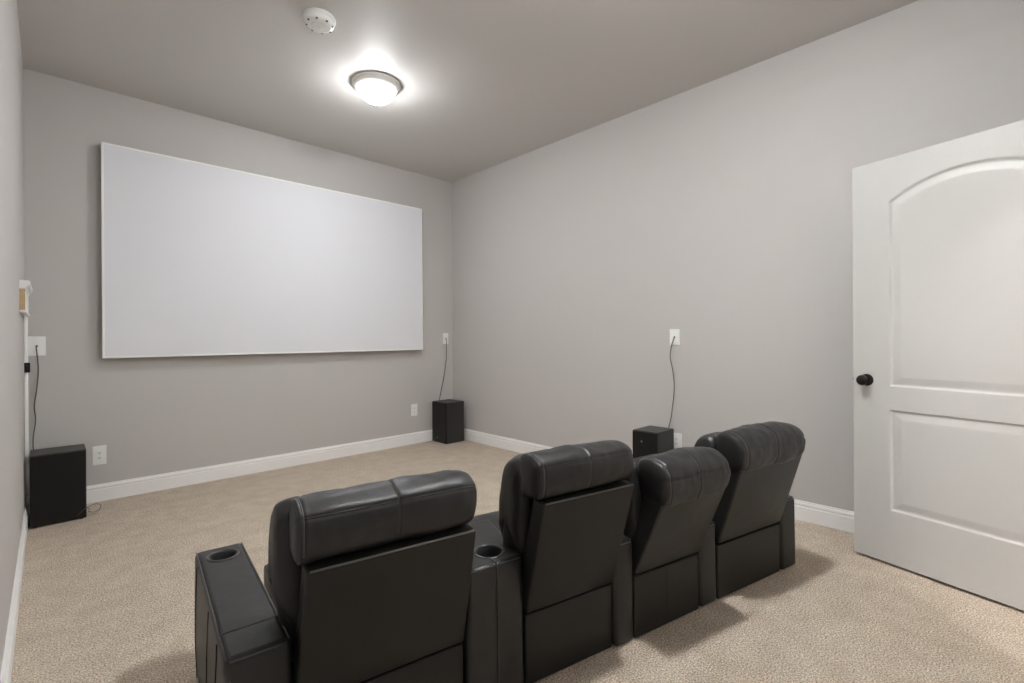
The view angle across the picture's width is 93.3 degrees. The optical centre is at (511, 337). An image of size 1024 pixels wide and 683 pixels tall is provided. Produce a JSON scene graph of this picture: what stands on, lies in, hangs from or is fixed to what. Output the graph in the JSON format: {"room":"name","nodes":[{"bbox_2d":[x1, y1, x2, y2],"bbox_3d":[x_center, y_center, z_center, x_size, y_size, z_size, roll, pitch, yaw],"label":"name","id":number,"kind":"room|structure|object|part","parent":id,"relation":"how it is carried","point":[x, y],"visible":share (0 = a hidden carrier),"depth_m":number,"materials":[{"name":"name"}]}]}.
{"room":"home theater","nodes":[
{"label":"home theater","id":0,"kind":"room"},
{"bbox_2d":[0,0,25,673],"bbox_3d":[-1.021,-0.314,0.813,0.120,2.944,6.464,0,0,-44],"label":"wall","id":1,"kind":"structure","parent":0,"point":[12,262],"depth_m":1.99,"materials":[{"name":"grey paint"}]},
{"bbox_2d":[0,496,28,682],"bbox_3d":[-1.517,1.100,1.439,0.014,0.122,4.864,0,0,-44],"label":"baseboard","id":2,"kind":"structure","parent":1,"relation":"attached to","point":[7,663],"depth_m":1.92,"materials":[{"name":"white paint"}]},
{"bbox_2d":[19,279,32,315],"bbox_3d":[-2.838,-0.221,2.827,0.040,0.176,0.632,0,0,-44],"label":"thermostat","id":3,"kind":"object","parent":1,"relation":"attached to","point":[25,288],"visible":1,"depth_m":2.61,"materials":[{"name":"white paint"}]},
{"bbox_3d":[-2.839,-0.285,2.827,0.040,0.048,0.632,0,0,-44],"label":"cap moulding","id":4,"kind":"part","parent":3,"relation":"part of","materials":[{"name":"white paint"}]},
{"bbox_2d":[24,316,28,464],"bbox_3d":[-3.107,0.337,3.094,0.016,0.940,0.090,0,0,-44],"label":"cable raceway","id":5,"kind":"object","parent":1,"relation":"attached to","point":[25,317],"visible":0.98,"depth_m":3.06,"materials":[{"name":"white paint"}]},
{"bbox_2d":[24,363,29,372],"bbox_3d":[-3.066,0.193,3.058,0.028,0.062,0.020,0,0,-44],"label":"wall sensor","id":6,"kind":"object","parent":5,"relation":"attached to","point":[26,365],"visible":0.98,"depth_m":3.05,"materials":[{"name":"black plastic"}]},
{"bbox_2d":[23,68,452,495],"bbox_3d":[-1.993,-0.312,4.440,3.733,2.944,0.120,0,0,-44],"label":"wall","id":7,"kind":"structure","parent":0,"point":[151,415],"depth_m":3.77,"materials":[{"name":"grey paint"}]},
{"bbox_2d":[28,336,45,355],"bbox_3d":[-3.168,0.059,3.223,0.086,0.130,0.010,0,0,-44],"label":"cable plate","id":8,"kind":"object","parent":7,"relation":"attached to","point":[33,341],"visible":0.88,"depth_m":3.23,"materials":[{"name":"white plastic"}]},
{"bbox_2d":[32,346,38,449],"bbox_3d":[-3.099,0.504,3.184,0.151,0.892,0.064,0,0,8],"label":"cable","id":9,"kind":"object","parent":8,"relation":"hanging from","point":[36,346],"visible":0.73,"depth_m":3.21,"materials":[{"name":"grey plastic"}]},
{"bbox_2d":[92,445,106,465],"bbox_3d":[-2.936,0.840,3.442,0.076,0.135,0.009,0,0,-44],"label":"power outlet","id":10,"kind":"object","parent":7,"relation":"attached to","point":[99,456],"visible":1,"depth_m":3.44,"materials":[{"name":"white plastic"}]},
{"bbox_2d":[96,450,102,459],"bbox_3d":[-2.935,0.840,3.441,0.033,0.067,0.004,0,0,-44],"label":"receptacle","id":11,"kind":"object","parent":10,"relation":"attached to","point":[99,453],"depth_m":3.44,"materials":[{"name":"white plastic"}]},
{"bbox_2d":[27,430,432,513],"bbox_3d":[-1.938,1.099,4.393,3.493,0.122,0.014,0,0,-44],"label":"baseboard","id":12,"kind":"structure","parent":7,"relation":"attached to","point":[141,485],"depth_m":4.05,"materials":[{"name":"white paint"}]},
{"bbox_2d":[101,142,422,357],"bbox_3d":[-1.953,-0.621,4.348,2.658,1.528,0.069,0,0,-44],"label":"projection screen","id":13,"kind":"object","parent":7,"relation":"attached to","point":[199,259],"visible":1,"depth_m":4.04,"materials":[{"name":"white fabric"}]},
{"bbox_2d":[411,404,416,415],"bbox_3d":[-1.059,0.788,5.240,0.078,0.128,0.009,0,0,-44],"label":"power outlet","id":14,"kind":"object","parent":7,"relation":"attached to","point":[413,406],"visible":1,"depth_m":5.23,"materials":[{"name":"white plastic"}]},
{"bbox_2d":[442,333,447,343],"bbox_3d":[-0.760,0.014,5.530,0.080,0.125,0.010,0,0,-44],"label":"cable plate","id":15,"kind":"object","parent":7,"relation":"attached to","point":[444,335],"visible":1,"depth_m":5.52,"materials":[{"name":"white plastic"}]},
{"bbox_2d":[439,339,446,399],"bbox_3d":[-0.781,0.478,5.486,0.108,0.928,0.026,0,0,-44],"label":"cable","id":16,"kind":"object","parent":15,"relation":"hanging from","point":[446,339],"visible":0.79,"depth_m":5.51,"materials":[{"name":"grey plastic"}]},
{"bbox_2d":[17,0,917,181],"bbox_3d":[0.233,-1.845,2.104,3.733,0.100,6.584,0,0,-44],"label":"ceiling","id":17,"kind":"structure","parent":0,"point":[485,84],"depth_m":3.09,"materials":[{"name":"grey paint"}]},
{"bbox_2d":[303,7,335,33],"bbox_3d":[-1.076,-1.760,2.703,0.170,0.056,0.170,0,0,-44],"label":"smoke detector","id":18,"kind":"object","parent":17,"relation":"attached to","point":[319,20],"visible":1,"depth_m":2.66,"materials":[{"name":"white plastic"}]},
{"bbox_2d":[352,71,400,104],"bbox_3d":[-0.958,-1.715,3.418,0.335,0.147,0.335,0,0,-44],"label":"ceiling light","id":19,"kind":"object","parent":17,"relation":"attached to","point":[376,88],"visible":1,"depth_m":3.33,"materials":[{"name":"white glass"}]},
{"bbox_2d":[11,440,1023,682],"bbox_3d":[0.252,1.199,2.108,3.733,0.100,6.584,0,0,-44],"label":"floor","id":20,"kind":"structure","parent":0,"point":[107,595],"depth_m":2.05,"materials":[{"name":"beige carpet"}]},
{"bbox_2d":[29,444,86,527],"bbox_3d":[-2.923,0.947,3.117,0.261,0.442,0.252,0,0,-44],"label":"speaker","id":21,"kind":"object","parent":20,"relation":"on","point":[57,475],"visible":1,"depth_m":3.03},
{"bbox_2d":[194,470,523,682],"bbox_3d":[-0.486,0.772,1.642,0.992,0.765,0.876,0,0,-33],"label":"recliner","id":22,"kind":"object","parent":20,"relation":"on","point":[385,581],"visible":1,"depth_m":1.29,"materials":[{"name":"black leather"}]},
{"bbox_3d":[-0.823,0.948,1.438,0.156,0.407,0.726,0,0,-38],"label":"armrest","id":23,"kind":"part","parent":22,"relation":"part of","materials":[{"name":"black leather"}]},
{"bbox_2d":[264,564,293,674],"bbox_3d":[-0.585,0.901,1.708,0.468,0.152,0.618,0,0,-33],"label":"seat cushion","id":24,"kind":"object","parent":22,"relation":"on","point":[267,584],"depth_m":1.68,"materials":[{"name":"black leather"}]},
{"bbox_2d":[268,470,446,661],"bbox_3d":[-0.400,0.645,1.402,0.542,0.462,0.171,0,0,-33],"label":"cushion","id":25,"kind":"object","parent":22,"relation":"on","point":[284,575],"depth_m":1.21,"materials":[{"name":"black leather"}]},
{"bbox_3d":[-0.357,1.042,1.362,0.472,0.212,0.046,0,0,-33],"label":"panel","id":26,"kind":"part","parent":22,"relation":"part of","materials":[{"name":"black leather"}]},
{"bbox_3d":[-0.114,0.930,1.704,0.308,0.434,0.381,0,0,-34],"label":"armrest","id":27,"kind":"part","parent":22,"relation":"part of","materials":[{"name":"black leather"}]},
{"bbox_2d":[432,399,463,443],"bbox_3d":[-0.709,0.929,5.356,0.252,0.445,0.258,0,0,-44],"label":"speaker","id":28,"kind":"object","parent":20,"relation":"on","point":[448,414],"visible":1,"depth_m":5.27},
{"bbox_2d":[432,401,446,443],"bbox_3d":[-0.792,0.928,5.276,0.018,0.436,0.252,0,0,-44],"label":"grille","id":29,"kind":"object","parent":28,"relation":"attached to","point":[439,409],"depth_m":5.26,"materials":[{"name":"black fabric"}]},
{"bbox_2d":[468,440,633,682],"bbox_3d":[0.067,0.758,1.979,0.514,0.785,0.878,0,0,-32],"label":"recliner","id":30,"kind":"object","parent":20,"relation":"on","point":[564,509],"visible":0.87,"depth_m":1.63,"materials":[{"name":"black leather"}]},
{"bbox_2d":[468,511,500,531],"bbox_3d":[0.013,0.897,2.076,0.290,0.151,0.619,0,0,-32],"label":"armrest","id":31,"kind":"object","parent":30,"relation":"on","point":[492,516],"depth_m":2.21,"materials":[{"name":"black leather"}]},
{"bbox_2d":[498,449,545,560],"bbox_3d":[0.163,0.632,1.747,0.432,0.480,0.172,0,0,-32],"label":"cushion","id":32,"kind":"object","parent":30,"relation":"on","point":[515,509],"depth_m":1.59,"materials":[{"name":"black leather"}]},
{"bbox_3d":[0.196,1.028,1.702,0.380,0.232,0.046,0,0,-32],"label":"panel","id":33,"kind":"part","parent":30,"relation":"part of","materials":[{"name":"black leather"}]},
{"bbox_3d":[0.313,0.947,1.966,0.106,0.394,0.401,0,0,-32],"label":"armrest","id":34,"kind":"part","parent":30,"relation":"part of","materials":[{"name":"black leather"}]},
{"bbox_2d":[632,425,673,458],"bbox_3d":[1.047,0.912,3.590,0.254,0.460,0.202,0,0,-44],"label":"speaker","id":35,"kind":"object","parent":20,"relation":"on","point":[647,440],"visible":0.35,"depth_m":3.52},
{"bbox_2d":[632,430,656,458],"bbox_3d":[0.964,0.911,3.510,0.018,0.451,0.196,0,0,-44],"label":"grille","id":36,"kind":"object","parent":35,"relation":"attached to","point":[644,442],"depth_m":3.51,"materials":[{"name":"black fabric"}]},
{"bbox_2d":[623,447,730,637],"bbox_3d":[0.503,0.792,2.212,0.524,0.711,0.916,0,0,-32],"label":"recliner","id":37,"kind":"object","parent":20,"relation":"on","point":[677,494],"visible":0.66,"depth_m":1.85,"materials":[{"name":"black leather"}]},
{"bbox_2d":[623,453,659,538],"bbox_3d":[0.586,0.669,1.981,0.423,0.399,0.171,0,0,-32],"label":"cushion","id":38,"kind":"object","parent":37,"relation":"on","point":[634,526],"depth_m":1.82,"materials":[{"name":"black leather"}]},
{"bbox_3d":[0.611,1.025,1.946,0.374,0.232,0.046,0,0,-32],"label":"panel","id":39,"kind":"part","parent":37,"relation":"part of","materials":[{"name":"black leather"}]},
{"bbox_3d":[0.732,0.954,2.227,0.120,0.374,0.401,0,0,-32],"label":"armrest","id":40,"kind":"part","parent":37,"relation":"part of","materials":[{"name":"black leather"}]},
{"bbox_2d":[694,421,805,598],"bbox_3d":[0.978,0.768,2.523,0.645,0.752,0.894,0,0,-31],"label":"recliner","id":41,"kind":"object","parent":20,"relation":"on","point":[754,517],"visible":0.64,"depth_m":2.16,"materials":[{"name":"black leather"}]},
{"bbox_2d":[694,431,722,449],"bbox_3d":[1.054,0.646,2.286,0.526,0.441,0.173,0,0,-31],"label":"cushion","id":42,"kind":"object","parent":41,"relation":"on","point":[714,440],"depth_m":2.12,"materials":[{"name":"black leather"}]},
{"bbox_3d":[1.085,1.022,2.241,0.476,0.232,0.046,0,0,-31],"label":"panel","id":43,"kind":"part","parent":41,"relation":"part of","materials":[{"name":"black leather"}]},
{"bbox_3d":[1.260,0.960,2.550,0.134,0.354,0.401,0,0,-31],"label":"armrest","id":44,"kind":"part","parent":41,"relation":"part of","materials":[{"name":"black leather"}]},
{"bbox_2d":[452,0,1023,511],"bbox_3d":[1.588,-0.333,3.312,0.120,2.944,6.464,0,0,-44],"label":"wall","id":45,"kind":"structure","parent":0,"point":[718,212],"depth_m":3.38,"materials":[{"name":"grey paint"}]},
{"bbox_2d":[464,428,853,532],"bbox_3d":[0.995,1.082,3.845,0.014,0.122,4.864,0,0,-44],"label":"baseboard","id":46,"kind":"structure","parent":45,"relation":"attached to","point":[827,516],"depth_m":3.00,"materials":[{"name":"white paint"}]},
{"bbox_2d":[670,329,679,344],"bbox_3d":[1.214,-0.001,3.612,0.010,0.122,0.080,0,0,-44],"label":"cable plate","id":47,"kind":"object","parent":45,"relation":"attached to","point":[675,333],"visible":1,"depth_m":3.60,"materials":[{"name":"white plastic"}]},
{"bbox_2d":[668,337,674,427],"bbox_3d":[1.177,0.421,3.643,0.018,0.844,0.110,0,0,-39],"label":"cable","id":48,"kind":"object","parent":47,"relation":"hanging from","point":[674,337],"visible":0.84,"depth_m":3.62,"materials":[{"name":"grey plastic"}]},
{"bbox_2d":[674,433,681,448],"bbox_3d":[1.227,0.775,3.605,0.009,0.124,0.080,0,0,-44],"label":"power outlet","id":49,"kind":"object","parent":45,"relation":"attached to","point":[677,436],"visible":0.77,"depth_m":3.60,"materials":[{"name":"white plastic"}]},
{"bbox_2d":[674,437,678,445],"bbox_3d":[1.226,0.775,3.603,0.004,0.067,0.033,0,0,-44],"label":"receptacle","id":50,"kind":"object","parent":49,"relation":"attached to","point":[676,439],"depth_m":3.60,"materials":[{"name":"white plastic"}]},
{"bbox_3d":[1.454,-0.329,0.841,3.493,2.944,0.120,0,0,-44],"label":"wall","id":51,"kind":"structure","parent":0,"visible":0},
{"bbox_2d":[852,120,1023,610],"bbox_3d":[2.003,0.117,2.127,0.097,2.012,0.951,0,0,-28],"label":"door","id":52,"kind":"structure","parent":51,"relation":"in","point":[938,230],"depth_m":2.21,"materials":[{"name":"white paint"}]},
{"bbox_3d":[1.800,0.219,2.476,0.062,0.062,0.062,0,0,-28],"label":"knob","id":53,"kind":"part","parent":52,"relation":"part of","materials":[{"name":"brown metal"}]}
]}

